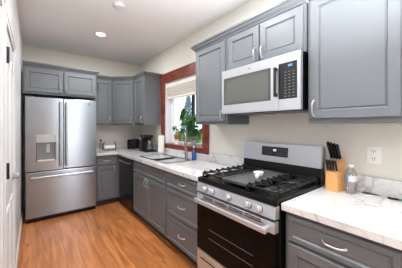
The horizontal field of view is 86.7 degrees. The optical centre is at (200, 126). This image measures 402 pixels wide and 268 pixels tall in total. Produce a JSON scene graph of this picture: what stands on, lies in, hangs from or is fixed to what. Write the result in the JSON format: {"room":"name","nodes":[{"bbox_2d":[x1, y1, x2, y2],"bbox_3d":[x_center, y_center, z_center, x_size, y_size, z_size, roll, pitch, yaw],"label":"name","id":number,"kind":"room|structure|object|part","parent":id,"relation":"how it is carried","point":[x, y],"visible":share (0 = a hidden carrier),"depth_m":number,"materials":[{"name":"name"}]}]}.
{"room":"kitchen","nodes":[
{"label":"kitchen","id":0,"kind":"room"},
{"bbox_2d":[0,0,22,251],"bbox_3d":[-1.369,0.020,1.421,0.120,2.702,5.112,0,0,-38],"label":"wall","id":1,"kind":"structure","parent":0,"point":[12,6],"depth_m":2.48,"materials":[{"name":"white paint"}]},
{"bbox_2d":[0,0,4,267],"bbox_3d":[-0.896,0.327,0.831,0.133,2.088,0.856,0,0,-38],"label":"door","id":2,"kind":"structure","parent":1,"relation":"in","point":[2,6],"depth_m":1.15,"materials":[{"name":"white paint"}]},
{"bbox_2d":[5,2,19,267],"bbox_3d":[-1.431,0.327,1.536,0.165,2.088,0.866,0,0,-38],"label":"door","id":3,"kind":"structure","parent":1,"relation":"in","point":[11,175],"depth_m":1.59,"materials":[{"name":"white paint"}]},
{"bbox_2d":[16,205,23,267],"bbox_3d":[-1.315,1.329,1.462,0.014,0.085,5.110,0,0,-38],"label":"baseboard","id":4,"kind":"structure","parent":1,"relation":"attached to","point":[20,229],"depth_m":2.45,"materials":[{"name":"white paint"}]},
{"bbox_2d":[23,45,137,209],"bbox_3d":[-2.229,0.020,4.091,2.065,2.702,0.150,0,0,-38],"label":"wall","id":5,"kind":"structure","parent":0,"point":[107,133],"depth_m":4.14,"materials":[{"name":"white paint"}]},
{"bbox_2d":[22,60,99,100],"bbox_3d":[-2.288,-0.692,3.520,0.998,0.449,0.674,0,0,-38],"label":"upper cabinet","id":6,"kind":"object","parent":5,"relation":"attached to","point":[44,80],"visible":0.98,"depth_m":3.24,"materials":[{"name":"grey paint"}]},
{"bbox_3d":[-2.304,-0.661,3.133,0.455,0.335,0.020,0,0,-38],"label":"door","id":7,"kind":"part","parent":6,"relation":"part of","materials":[{"name":"grey paint"}]},
{"bbox_3d":[-2.173,-0.883,3.374,0.998,0.066,0.288,0,0,-38],"label":"crown moulding","id":8,"kind":"part","parent":6,"relation":"part of","materials":[{"name":"grey paint"}]},
{"bbox_3d":[-1.938,-0.661,3.421,0.445,0.335,0.020,0,0,-38],"label":"door","id":9,"kind":"part","parent":6,"relation":"part of","materials":[{"name":"grey paint"}]},
{"bbox_2d":[94,75,111,124],"bbox_3d":[-1.890,-0.471,4.021,0.331,0.905,0.377,0,0,-38],"label":"upper cabinet","id":10,"kind":"object","parent":5,"relation":"attached to","point":[103,99],"visible":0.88,"depth_m":3.91,"materials":[{"name":"grey paint"}]},
{"bbox_3d":[-1.775,-0.891,3.910,0.287,0.066,0.046,0,0,-38],"label":"crown moulding","id":11,"kind":"part","parent":10,"relation":"part of","materials":[{"name":"grey paint"}]},
{"bbox_2d":[17,201,196,267],"bbox_3d":[-0.774,1.401,-0.210,5.410,0.060,8.712,0,0,-38],"label":"floor","id":12,"kind":"structure","parent":0,"point":[112,235],"depth_m":2.49,"materials":[{"name":"brown wood"}]},
{"bbox_2d":[25,95,95,223],"bbox_3d":[-2.262,0.465,3.466,0.908,1.797,0.728,0,0,-38],"label":"refrigerator","id":13,"kind":"object","parent":12,"relation":"on","point":[60,134],"visible":1,"depth_m":3.19,"materials":[{"name":"silver metal"}]},
{"bbox_3d":[-2.283,0.114,3.114,0.440,1.059,0.056,0,0,-38],"label":"door","id":14,"kind":"part","parent":13,"relation":"part of","materials":[{"name":"silver metal"}]},
{"bbox_3d":[-2.260,0.183,3.115,0.230,0.125,0.031,0,0,-38],"label":"dispenser panel","id":15,"kind":"part","parent":13,"relation":"part of","materials":[{"name":"grey"}]},
{"bbox_3d":[-2.098,0.116,3.178,0.026,0.960,0.070,0,0,-38],"label":"handle","id":16,"kind":"part","parent":13,"relation":"part of","materials":[{"name":"grey metal"}]},
{"bbox_3d":[-2.099,0.983,3.259,0.908,0.652,0.056,0,0,-38],"label":"freezer drawer","id":17,"kind":"part","parent":13,"relation":"part of","materials":[{"name":"silver metal"}]},
{"bbox_3d":[-2.059,0.726,3.208,0.788,0.028,0.072,0,0,-38],"label":"handle","id":18,"kind":"part","parent":13,"relation":"part of","materials":[{"name":"grey metal"}]},
{"bbox_3d":[-2.038,0.116,3.225,0.026,0.960,0.070,0,0,-38],"label":"handle","id":19,"kind":"part","parent":13,"relation":"part of","materials":[{"name":"grey metal"}]},
{"bbox_3d":[-1.923,0.114,3.396,0.462,1.059,0.056,0,0,-38],"label":"door","id":20,"kind":"part","parent":13,"relation":"part of","materials":[{"name":"silver metal"}]},
{"bbox_2d":[95,154,124,205],"bbox_3d":[-1.526,0.935,4.055,0.953,0.872,0.726,0,0,-38],"label":"base cabinet","id":21,"kind":"object","parent":12,"relation":"on","point":[107,166],"visible":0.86,"depth_m":3.69,"materials":[{"name":"grey paint"}]},
{"bbox_3d":[-1.623,0.594,3.683,0.315,0.145,0.020,0,0,-38],"label":"drawer","id":22,"kind":"part","parent":21,"relation":"part of","materials":[{"name":"grey paint"}]},
{"bbox_3d":[-1.623,0.970,3.683,0.315,0.573,0.020,0,0,-38],"label":"door","id":23,"kind":"part","parent":21,"relation":"part of","materials":[{"name":"grey paint"}]},
{"bbox_2d":[118,156,137,214],"bbox_3d":[-1.006,0.936,3.614,0.650,0.866,0.602,0,0,-38],"label":"dishwasher","id":24,"kind":"object","parent":12,"relation":"on","point":[126,164],"visible":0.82,"depth_m":3.41,"materials":[{"name":"black metal"}]},
{"bbox_3d":[-1.206,0.887,3.457,0.037,0.757,0.594,0,0,-38],"label":"door","id":25,"kind":"part","parent":24,"relation":"part of","materials":[{"name":"black metal"}]},
{"bbox_2d":[133,160,171,243],"bbox_3d":[-0.489,0.935,2.990,0.638,0.872,1.012,0,0,-38],"label":"base cabinet","id":26,"kind":"object","parent":12,"relation":"on","point":[149,182],"visible":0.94,"depth_m":2.73,"materials":[{"name":"grey paint"}]},
{"bbox_3d":[-0.858,0.970,3.013,0.020,0.573,0.484,0,0,-38],"label":"door","id":27,"kind":"part","parent":26,"relation":"part of","materials":[{"name":"grey paint"}]},
{"bbox_3d":[-0.706,0.594,2.819,0.020,0.145,0.976,0,0,-38],"label":"false drawer","id":28,"kind":"part","parent":26,"relation":"part of","materials":[{"name":"grey paint"}]},
{"bbox_3d":[-0.554,0.970,2.626,0.020,0.573,0.484,0,0,-38],"label":"door","id":29,"kind":"part","parent":26,"relation":"part of","materials":[{"name":"grey paint"}]},
{"bbox_2d":[167,171,199,264],"bbox_3d":[0.030,0.935,2.329,0.638,0.872,0.667,0,0,-38],"label":"base cabinet","id":30,"kind":"object","parent":12,"relation":"on","point":[181,191],"visible":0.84,"depth_m":2.15,"materials":[{"name":"grey paint"}]},
{"bbox_2d":[96,142,243,181],"bbox_3d":[-0.816,0.411,3.171,0.977,0.171,3.038,0,0,-38],"label":"countertop","id":31,"kind":"structure","parent":30,"relation":"on","point":[191,170],"depth_m":2.68,"materials":[{"name":"stone"}]},
{"bbox_2d":[102,141,115,150],"bbox_3d":[-1.759,0.376,4.095,0.258,0.162,0.090,0,0,-38],"label":"towel holder","id":32,"kind":"object","parent":31,"relation":"on","point":[111,147],"visible":0.97,"depth_m":4.08,"materials":[{"name":"grey plastic"}]},
{"bbox_2d":[127,139,139,149],"bbox_3d":[-1.352,0.358,4.281,0.170,0.196,0.275,0,0,7],"label":"toaster","id":33,"kind":"object","parent":31,"relation":"on","point":[131,143],"visible":0.98,"depth_m":4.17,"materials":[{"name":"black plastic"}]},
{"bbox_2d":[139,135,156,151],"bbox_3d":[-0.967,0.307,3.872,0.210,0.300,0.310,0,0,-38],"label":"coffee maker","id":34,"kind":"object","parent":31,"relation":"on","point":[145,140],"visible":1,"depth_m":3.87,"materials":[{"name":"black plastic"}]},
{"bbox_2d":[157,134,164,153],"bbox_3d":[-0.676,0.291,3.623,0.130,0.330,0.130,0,0,-38],"label":"paper towel","id":35,"kind":"object","parent":31,"relation":"on","point":[160,138],"visible":1,"depth_m":3.58,"materials":[{"name":"white paper"}]},
{"bbox_2d":[140,154,192,163],"bbox_3d":[-0.517,0.531,3.049,0.434,0.156,0.844,0,0,-38],"label":"sink","id":36,"kind":"object","parent":31,"relation":"in","point":[163,158],"visible":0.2,"depth_m":3.08,"materials":[{"name":"silver metal"}]},
{"bbox_3d":[-0.658,0.533,3.196,0.336,0.152,0.381,0,0,-38],"label":"bowl","id":37,"kind":"part","parent":36,"relation":"part of","materials":[{"name":"silver metal"}]},
{"bbox_3d":[-0.405,0.533,2.873,0.336,0.152,0.371,0,0,-38],"label":"bowl","id":38,"kind":"part","parent":36,"relation":"part of","materials":[{"name":"silver metal"}]},
{"bbox_2d":[183,130,187,159],"bbox_3d":[-0.202,0.254,2.878,0.068,0.398,0.286,0,0,-7],"label":"faucet","id":39,"kind":"object","parent":31,"relation":"on","point":[185,133],"visible":0.99,"depth_m":2.81,"materials":[{"name":"silver metal"}]},
{"bbox_3d":[-0.203,0.244,2.838,0.032,0.379,0.199,0,0,1],"label":"spout","id":40,"kind":"part","parent":39,"relation":"part of","materials":[{"name":"silver metal"}]},
{"bbox_2d":[192,146,195,159],"bbox_3d":[-0.096,0.357,2.909,0.063,0.198,0.063,0,0,-38],"label":"dish soap","id":41,"kind":"object","parent":31,"relation":"on","point":[193,152],"visible":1,"depth_m":2.88,"materials":[{"name":"blue plastic"}]},
{"bbox_3d":[-0.187,0.825,2.160,0.020,0.283,0.630,0,0,-38],"label":"drawer","id":42,"kind":"part","parent":30,"relation":"part of","materials":[{"name":"grey paint"}]},
{"bbox_3d":[-0.187,1.119,2.160,0.020,0.273,0.630,0,0,-38],"label":"drawer","id":43,"kind":"part","parent":30,"relation":"part of","materials":[{"name":"grey paint"}]},
{"bbox_3d":[-0.187,0.594,2.160,0.020,0.145,0.630,0,0,-38],"label":"drawer","id":44,"kind":"part","parent":30,"relation":"part of","materials":[{"name":"grey paint"}]},
{"bbox_2d":[194,141,323,267],"bbox_3d":[0.440,0.764,1.730,0.728,1.212,0.758,0,0,-38],"label":"gas range","id":45,"kind":"object","parent":12,"relation":"on","point":[241,221],"visible":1,"depth_m":1.59,"materials":[{"name":"silver metal"}]},
{"bbox_3d":[0.025,0.514,1.739,0.041,0.050,0.050,0,0,-38],"label":"knob","id":46,"kind":"part","parent":45,"relation":"part of","materials":[{"name":"silver metal"}]},
{"bbox_3d":[0.078,0.514,1.672,0.041,0.050,0.050,0,0,-38],"label":"knob","id":47,"kind":"part","parent":45,"relation":"part of","materials":[{"name":"silver metal"}]},
{"bbox_3d":[0.215,1.173,1.553,0.040,0.253,0.752,0,0,-38],"label":"storage drawer","id":48,"kind":"part","parent":45,"relation":"part of","materials":[{"name":"silver metal"}]},
{"bbox_3d":[0.188,0.514,1.532,0.041,0.050,0.050,0,0,-38],"label":"knob","id":49,"kind":"part","parent":45,"relation":"part of","materials":[{"name":"silver metal"}]},
{"bbox_3d":[0.175,0.612,1.522,0.054,0.034,0.696,0,0,-38],"label":"handle","id":50,"kind":"part","parent":45,"relation":"part of","materials":[{"name":"silver metal"}]},
{"bbox_3d":[0.215,0.836,1.552,0.042,0.400,0.752,0,0,-38],"label":"oven door","id":51,"kind":"part","parent":45,"relation":"part of","materials":[{"name":"black glass"}]},
{"bbox_3d":[0.214,0.602,1.552,0.044,0.067,0.752,0,0,-38],"label":"door trim","id":52,"kind":"part","parent":45,"relation":"part of","materials":[{"name":"silver metal"}]},
{"bbox_3d":[0.215,0.514,1.552,0.046,0.077,0.756,0,0,-38],"label":"control panel","id":53,"kind":"part","parent":45,"relation":"part of","materials":[{"name":"silver metal"}]},
{"bbox_3d":[0.299,0.514,1.391,0.041,0.050,0.050,0,0,-38],"label":"knob","id":54,"kind":"part","parent":45,"relation":"part of","materials":[{"name":"silver metal"}]},
{"bbox_3d":[0.351,0.514,1.324,0.041,0.050,0.050,0,0,-38],"label":"knob","id":55,"kind":"part","parent":45,"relation":"part of","materials":[{"name":"silver metal"}]},
{"bbox_2d":[253,171,263,178],"bbox_3d":[0.472,0.395,1.730,0.084,0.037,0.148,0,0,6],"label":"spoon rest","id":56,"kind":"object","parent":45,"relation":"on","point":[257,174],"visible":1,"depth_m":1.73,"materials":[{"name":"white ceramic"}]},
{"bbox_2d":[198,168,320,206],"bbox_3d":[0.444,0.455,1.732,0.605,0.040,0.758,0,0,-38],"label":"cooktop","id":57,"kind":"object","parent":45,"relation":"in","point":[259,197],"depth_m":1.54,"materials":[{"name":"black metal"}]},
{"bbox_3d":[0.669,0.231,1.943,0.014,0.085,0.265,0,0,-38],"label":"display panel","id":58,"kind":"part","parent":45,"relation":"part of","materials":[{"name":"black plastic"}]},
{"bbox_3d":[0.701,0.241,1.935,0.060,0.167,0.758,0,0,-38],"label":"backguard panel","id":59,"kind":"part","parent":45,"relation":"part of","materials":[{"name":"silver metal"}]},
{"bbox_2d":[286,211,401,267],"bbox_3d":[0.888,0.935,1.238,0.638,0.872,0.540,0,0,-38],"label":"base cabinet","id":60,"kind":"object","parent":12,"relation":"on","point":[309,243],"visible":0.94,"depth_m":1.08,"materials":[{"name":"grey paint"}]},
{"bbox_3d":[0.670,0.970,1.068,0.020,0.573,0.494,0,0,-38],"label":"door","id":61,"kind":"part","parent":60,"relation":"part of","materials":[{"name":"grey paint"}]},
{"bbox_3d":[0.649,0.594,1.052,0.033,0.016,0.121,0,0,-38],"label":"handle","id":62,"kind":"part","parent":60,"relation":"part of","materials":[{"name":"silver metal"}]},
{"bbox_2d":[281,170,401,249],"bbox_3d":[1.070,0.419,1.036,0.649,0.156,1.094,0,0,-38],"label":"countertop","id":63,"kind":"structure","parent":60,"relation":"on","point":[377,219],"depth_m":1.18,"materials":[{"name":"stone"}]},
{"bbox_2d":[326,157,344,191],"bbox_3d":[0.967,0.339,1.532,0.124,0.235,0.076,0,0,-34],"label":"knife block","id":64,"kind":"object","parent":63,"relation":"on","point":[335,181],"visible":0.8,"depth_m":1.50,"materials":[{"name":"brown wood"}]},
{"bbox_2d":[325,159,328,170],"bbox_3d":[0.904,0.277,1.524,0.049,0.091,0.014,0,0,-34],"label":"steak knife","id":65,"kind":"object","parent":64,"relation":"in","point":[326,160],"visible":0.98,"depth_m":1.52,"materials":[{"name":"black plastic"}]},
{"bbox_2d":[326,141,332,159],"bbox_3d":[0.934,0.176,1.544,0.088,0.137,0.019,0,0,-34],"label":"kitchen knife","id":66,"kind":"object","parent":64,"relation":"in","point":[327,142],"visible":0.88,"depth_m":1.53,"materials":[{"name":"black plastic"}]},
{"bbox_2d":[328,159,331,170],"bbox_3d":[0.915,0.277,1.509,0.049,0.091,0.014,0,0,-34],"label":"steak knife","id":67,"kind":"object","parent":64,"relation":"in","point":[329,160],"visible":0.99,"depth_m":1.50,"materials":[{"name":"black plastic"}]},
{"bbox_2d":[329,142,335,159],"bbox_3d":[0.946,0.178,1.529,0.085,0.132,0.019,0,0,-34],"label":"kitchen knife","id":68,"kind":"object","parent":64,"relation":"in","point":[330,143],"visible":0.88,"depth_m":1.52,"materials":[{"name":"black plastic"}]},
{"bbox_2d":[331,159,334,171],"bbox_3d":[0.926,0.277,1.493,0.049,0.091,0.014,0,0,-34],"label":"steak knife","id":69,"kind":"object","parent":64,"relation":"in","point":[332,161],"visible":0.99,"depth_m":1.48,"materials":[{"name":"black plastic"}]},
{"bbox_2d":[332,143,338,159],"bbox_3d":[0.958,0.181,1.514,0.082,0.126,0.019,0,0,-34],"label":"kitchen knife","id":70,"kind":"object","parent":64,"relation":"in","point":[334,144],"visible":0.9,"depth_m":1.50,"materials":[{"name":"black plastic"}]},
{"bbox_2d":[334,160,337,171],"bbox_3d":[0.936,0.277,1.477,0.049,0.091,0.014,0,0,-34],"label":"steak knife","id":71,"kind":"object","parent":64,"relation":"in","point":[335,161],"visible":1,"depth_m":1.47,"materials":[{"name":"black plastic"}]},
{"bbox_2d":[336,144,341,160],"bbox_3d":[0.970,0.184,1.499,0.079,0.121,0.019,0,0,-34],"label":"kitchen knife","id":72,"kind":"object","parent":64,"relation":"in","point":[337,145],"visible":1,"depth_m":1.49,"materials":[{"name":"black plastic"}]},
{"bbox_2d":[345,164,356,183],"bbox_3d":[1.022,0.359,1.453,0.069,0.194,0.069,0,0,-38],"label":"bottle","id":73,"kind":"object","parent":63,"relation":"on","point":[349,178],"visible":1,"depth_m":1.43,"materials":[{"name":"clear plastic"}]},
{"bbox_2d":[359,192,388,199],"bbox_3d":[1.118,0.453,1.381,0.046,0.008,0.158,0,0,-42],"label":"cable","id":74,"kind":"object","parent":63,"relation":"on","point":[359,192],"visible":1,"depth_m":1.38,"materials":[{"name":"white plastic"}]},
{"bbox_2d":[17,0,250,64],"bbox_3d":[-0.774,-1.381,-0.210,5.410,0.100,8.712,0,0,-38],"label":"ceiling","id":75,"kind":"structure","parent":0,"point":[138,32],"depth_m":2.79,"materials":[{"name":"white paint"}]},
{"bbox_2d":[94,32,107,36],"bbox_3d":[-1.446,-1.326,3.082,0.176,0.008,0.176,0,0,-38],"label":"recessed light","id":76,"kind":"object","parent":75,"relation":"in","point":[100,34],"visible":1,"depth_m":3.08,"materials":[{"name":"white paint"}]},
{"bbox_2d":[113,1,124,9],"bbox_3d":[-0.895,-1.310,2.332,0.120,0.040,0.120,0,0,-38],"label":"smoke detector","id":77,"kind":"object","parent":75,"relation":"attached to","point":[118,5],"visible":1,"depth_m":2.30,"materials":[{"name":"white paint"}]},
{"bbox_2d":[138,0,401,186],"bbox_3d":[1.244,0.020,1.471,0.160,2.702,8.562,0,0,-38],"label":"wall","id":78,"kind":"structure","parent":0,"point":[353,140],"depth_m":1.98,"materials":[{"name":"white paint"}]},
{"bbox_2d":[112,76,134,124],"bbox_3d":[-1.427,-0.471,4.205,0.660,0.905,0.660,0,0,-38],"label":"upper cabinet","id":79,"kind":"object","parent":78,"relation":"attached to","point":[122,86],"visible":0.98,"depth_m":3.98,"materials":[{"name":"grey paint"}]},
{"bbox_3d":[-1.455,-0.891,3.968,0.448,0.066,0.046,0,0,7],"label":"crown moulding","id":80,"kind":"part","parent":79,"relation":"part of","materials":[{"name":"grey paint"}]},
{"bbox_2d":[133,71,162,124],"bbox_3d":[-0.972,-0.471,3.856,0.377,0.905,0.487,0,0,-38],"label":"upper cabinet","id":81,"kind":"object","parent":78,"relation":"attached to","point":[147,85],"visible":0.95,"depth_m":3.72,"materials":[{"name":"grey paint"}]},
{"bbox_3d":[-1.101,-0.446,3.784,0.020,0.793,0.402,0,0,-38],"label":"door","id":82,"kind":"part","parent":81,"relation":"part of","materials":[{"name":"grey paint"}]},
{"bbox_3d":[-0.970,-0.891,3.858,0.370,0.066,0.487,0,0,-38],"label":"crown moulding","id":83,"kind":"part","parent":81,"relation":"part of","materials":[{"name":"grey paint"}]},
{"bbox_2d":[96,142,243,167],"bbox_3d":[-0.816,0.392,3.171,0.977,0.131,3.038,0,0,-38],"label":"backsplash","id":84,"kind":"structure","parent":78,"relation":"attached to","point":[229,160],"depth_m":2.83,"materials":[{"name":"stone"}]},
{"bbox_2d":[161,61,208,154],"bbox_3d":[-0.242,-0.267,3.335,0.194,1.275,1.330,0,0,-38],"label":"window","id":85,"kind":"structure","parent":78,"relation":"in","point":[167,106],"depth_m":3.53,"materials":[{"name":"brown wood"}]},
{"bbox_3d":[-0.668,-0.187,3.757,0.021,1.116,0.130,0,0,-38],"label":"casing","id":86,"kind":"part","parent":85,"relation":"part of","materials":[{"name":"brown wood"}]},
{"bbox_2d":[172,125,179,143],"bbox_3d":[-0.429,0.139,3.496,0.156,0.306,0.119,0,0,20],"label":"potted plant","id":87,"kind":"object","parent":85,"relation":"on","point":[176,136],"visible":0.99,"depth_m":3.48,"materials":[{"name":"green plant"}]},
{"bbox_3d":[-0.306,-0.824,3.285,0.033,0.160,1.330,0,0,-38],"label":"head casing","id":88,"kind":"part","parent":85,"relation":"part of","materials":[{"name":"brown wood"}]},
{"bbox_2d":[166,75,195,99],"bbox_3d":[-0.261,-0.598,3.327,0.064,0.262,1.028,0,0,-38],"label":"window blind","id":89,"kind":"object","parent":85,"relation":"attached to","point":[187,86],"visible":0.62,"depth_m":3.33,"materials":[{"name":"white"}]},
{"bbox_3d":[-0.261,-0.482,3.327,0.057,0.030,1.020,0,0,-38],"label":"rail","id":90,"kind":"part","parent":89,"relation":"part of","materials":[{"name":"white plastic"}]},
{"bbox_3d":[-0.265,0.305,3.324,0.144,0.025,1.180,0,0,-38],"label":"sill","id":91,"kind":"part","parent":85,"relation":"part of","materials":[{"name":"brown wood"}]},
{"bbox_3d":[-0.195,-0.220,3.379,0.045,1.025,1.036,0,0,-38],"label":"frame","id":92,"kind":"part","parent":85,"relation":"part of","materials":[{"name":"white plastic"}]},
{"bbox_2d":[176,108,201,144],"bbox_3d":[-0.139,0.010,3.136,0.208,0.564,0.565,0,0,-38],"label":"potted plant","id":93,"kind":"object","parent":85,"relation":"on","point":[192,132],"visible":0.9,"depth_m":3.11,"materials":[{"name":"green plant"}]},
{"bbox_3d":[0.059,-0.187,2.831,0.021,1.116,0.125,0,0,-38],"label":"casing","id":94,"kind":"part","parent":85,"relation":"part of","materials":[{"name":"brown wood"}]},
{"bbox_2d":[190,30,248,124],"bbox_3d":[0.191,-0.471,2.375,0.377,0.905,0.560,0,0,-38],"label":"upper cabinet","id":95,"kind":"object","parent":78,"relation":"attached to","point":[212,52],"visible":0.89,"depth_m":2.24,"materials":[{"name":"grey paint"}]},
{"bbox_3d":[0.193,-0.891,2.377,0.370,0.066,0.560,0,0,-38],"label":"crown moulding","id":96,"kind":"part","parent":95,"relation":"part of","materials":[{"name":"grey paint"}]},
{"bbox_3d":[0.090,-0.446,2.267,0.020,0.793,0.470,0,0,-38],"label":"door","id":97,"kind":"part","parent":95,"relation":"part of","materials":[{"name":"grey paint"}]},
{"bbox_2d":[224,0,307,69],"bbox_3d":[0.600,-0.721,1.855,0.377,0.406,0.760,0,0,-38],"label":"upper cabinet","id":98,"kind":"object","parent":78,"relation":"attached to","point":[281,28],"visible":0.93,"depth_m":1.68,"materials":[{"name":"grey paint"}]},
{"bbox_3d":[0.371,-0.688,1.910,0.020,0.308,0.354,0,0,-38],"label":"door","id":99,"kind":"part","parent":98,"relation":"part of","materials":[{"name":"grey paint"}]},
{"bbox_2d":[222,49,307,115],"bbox_3d":[0.578,-0.312,1.838,0.429,0.405,0.758,0,0,-38],"label":"microwave","id":100,"kind":"object","parent":98,"relation":"attached to","point":[277,84],"visible":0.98,"depth_m":1.62,"materials":[{"name":"silver metal"}]},
{"bbox_3d":[0.393,-0.316,1.797,0.029,0.399,0.594,0,0,-38],"label":"door","id":101,"kind":"part","parent":100,"relation":"part of","materials":[{"name":"silver metal"}]},
{"bbox_3d":[0.543,-0.322,1.558,0.030,0.215,0.020,0,0,-38],"label":"handle","id":102,"kind":"part","parent":100,"relation":"part of","materials":[{"name":"black plastic"}]},
{"bbox_3d":[0.620,-0.323,1.507,0.029,0.257,0.138,0,0,-38],"label":"control panel","id":103,"kind":"part","parent":100,"relation":"part of","materials":[{"name":"black plastic"}]},
{"bbox_3d":[0.475,-0.891,1.757,0.046,0.066,0.760,0,0,-38],"label":"crown moulding","id":104,"kind":"part","parent":98,"relation":"part of","materials":[{"name":"grey paint"}]},
{"bbox_3d":[0.599,-0.688,1.620,0.020,0.308,0.354,0,0,-38],"label":"door","id":105,"kind":"part","parent":98,"relation":"part of","materials":[{"name":"grey paint"}]},
{"bbox_2d":[308,0,401,123],"bbox_3d":[0.996,-0.471,1.351,0.377,0.905,0.496,0,0,-38],"label":"upper cabinet","id":106,"kind":"object","parent":78,"relation":"attached to","point":[355,46],"visible":1,"depth_m":1.24,"materials":[{"name":"grey paint"}]},
{"bbox_3d":[0.736,-0.119,1.403,0.033,0.116,0.016,0,0,-38],"label":"handle","id":107,"kind":"part","parent":106,"relation":"part of","materials":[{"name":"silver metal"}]},
{"bbox_2d":[326,170,401,198],"bbox_3d":[1.317,0.399,1.231,0.020,0.116,1.094,0,0,-38],"label":"backsplash","id":108,"kind":"structure","parent":78,"relation":"attached to","point":[384,187],"depth_m":1.41,"materials":[{"name":"stone"}]},
{"bbox_2d":[367,146,380,163],"bbox_3d":[1.164,0.194,1.436,0.009,0.118,0.078,0,0,-38],"label":"outlet","id":109,"kind":"object","parent":78,"relation":"attached to","point":[373,152],"visible":1,"depth_m":1.43,"materials":[{"name":"white plastic"}]},
{"bbox_2d":[370,148,376,153],"bbox_3d":[1.162,0.169,1.435,0.003,0.036,0.034,0,0,-38],"label":"socket","id":110,"kind":"object","parent":109,"relation":"attached to","point":[372,150],"depth_m":1.43,"materials":[{"name":"white plastic"}]},
{"bbox_2d":[370,156,376,161],"bbox_3d":[1.162,0.219,1.435,0.003,0.036,0.034,0,0,-38],"label":"socket","id":111,"kind":"object","parent":109,"relation":"attached to","point":[372,158],"depth_m":1.43,"materials":[{"name":"white plastic"}]},
{"label":"outside","id":112,"kind":"structure","parent":0,"visible":0},
{"bbox_3d":[4.760,1.696,29.439,39.750,0.050,51.000,0,0,-38],"label":"lawn","id":113,"kind":"structure","parent":112,"visible":0},
{"bbox_2d":[177,128,199,142],"bbox_3d":[-0.992,0.908,14.866,2.057,1.509,2.022,0,0,-38],"label":"bush","id":114,"kind":"object","parent":113,"relation":"on","point":[180,134],"visible":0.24,"depth_m":14.53,"materials":[{"name":"green plant"}]},
{"bbox_2d":[178,96,201,141],"bbox_3d":[-1.162,-0.629,19.887,2.588,4.600,2.383,0,0,-8],"label":"conifer tree","id":115,"kind":"object","parent":113,"relation":"on","point":[187,103],"visible":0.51,"depth_m":19.61,"materials":[{"name":"green plant"}]}
]}

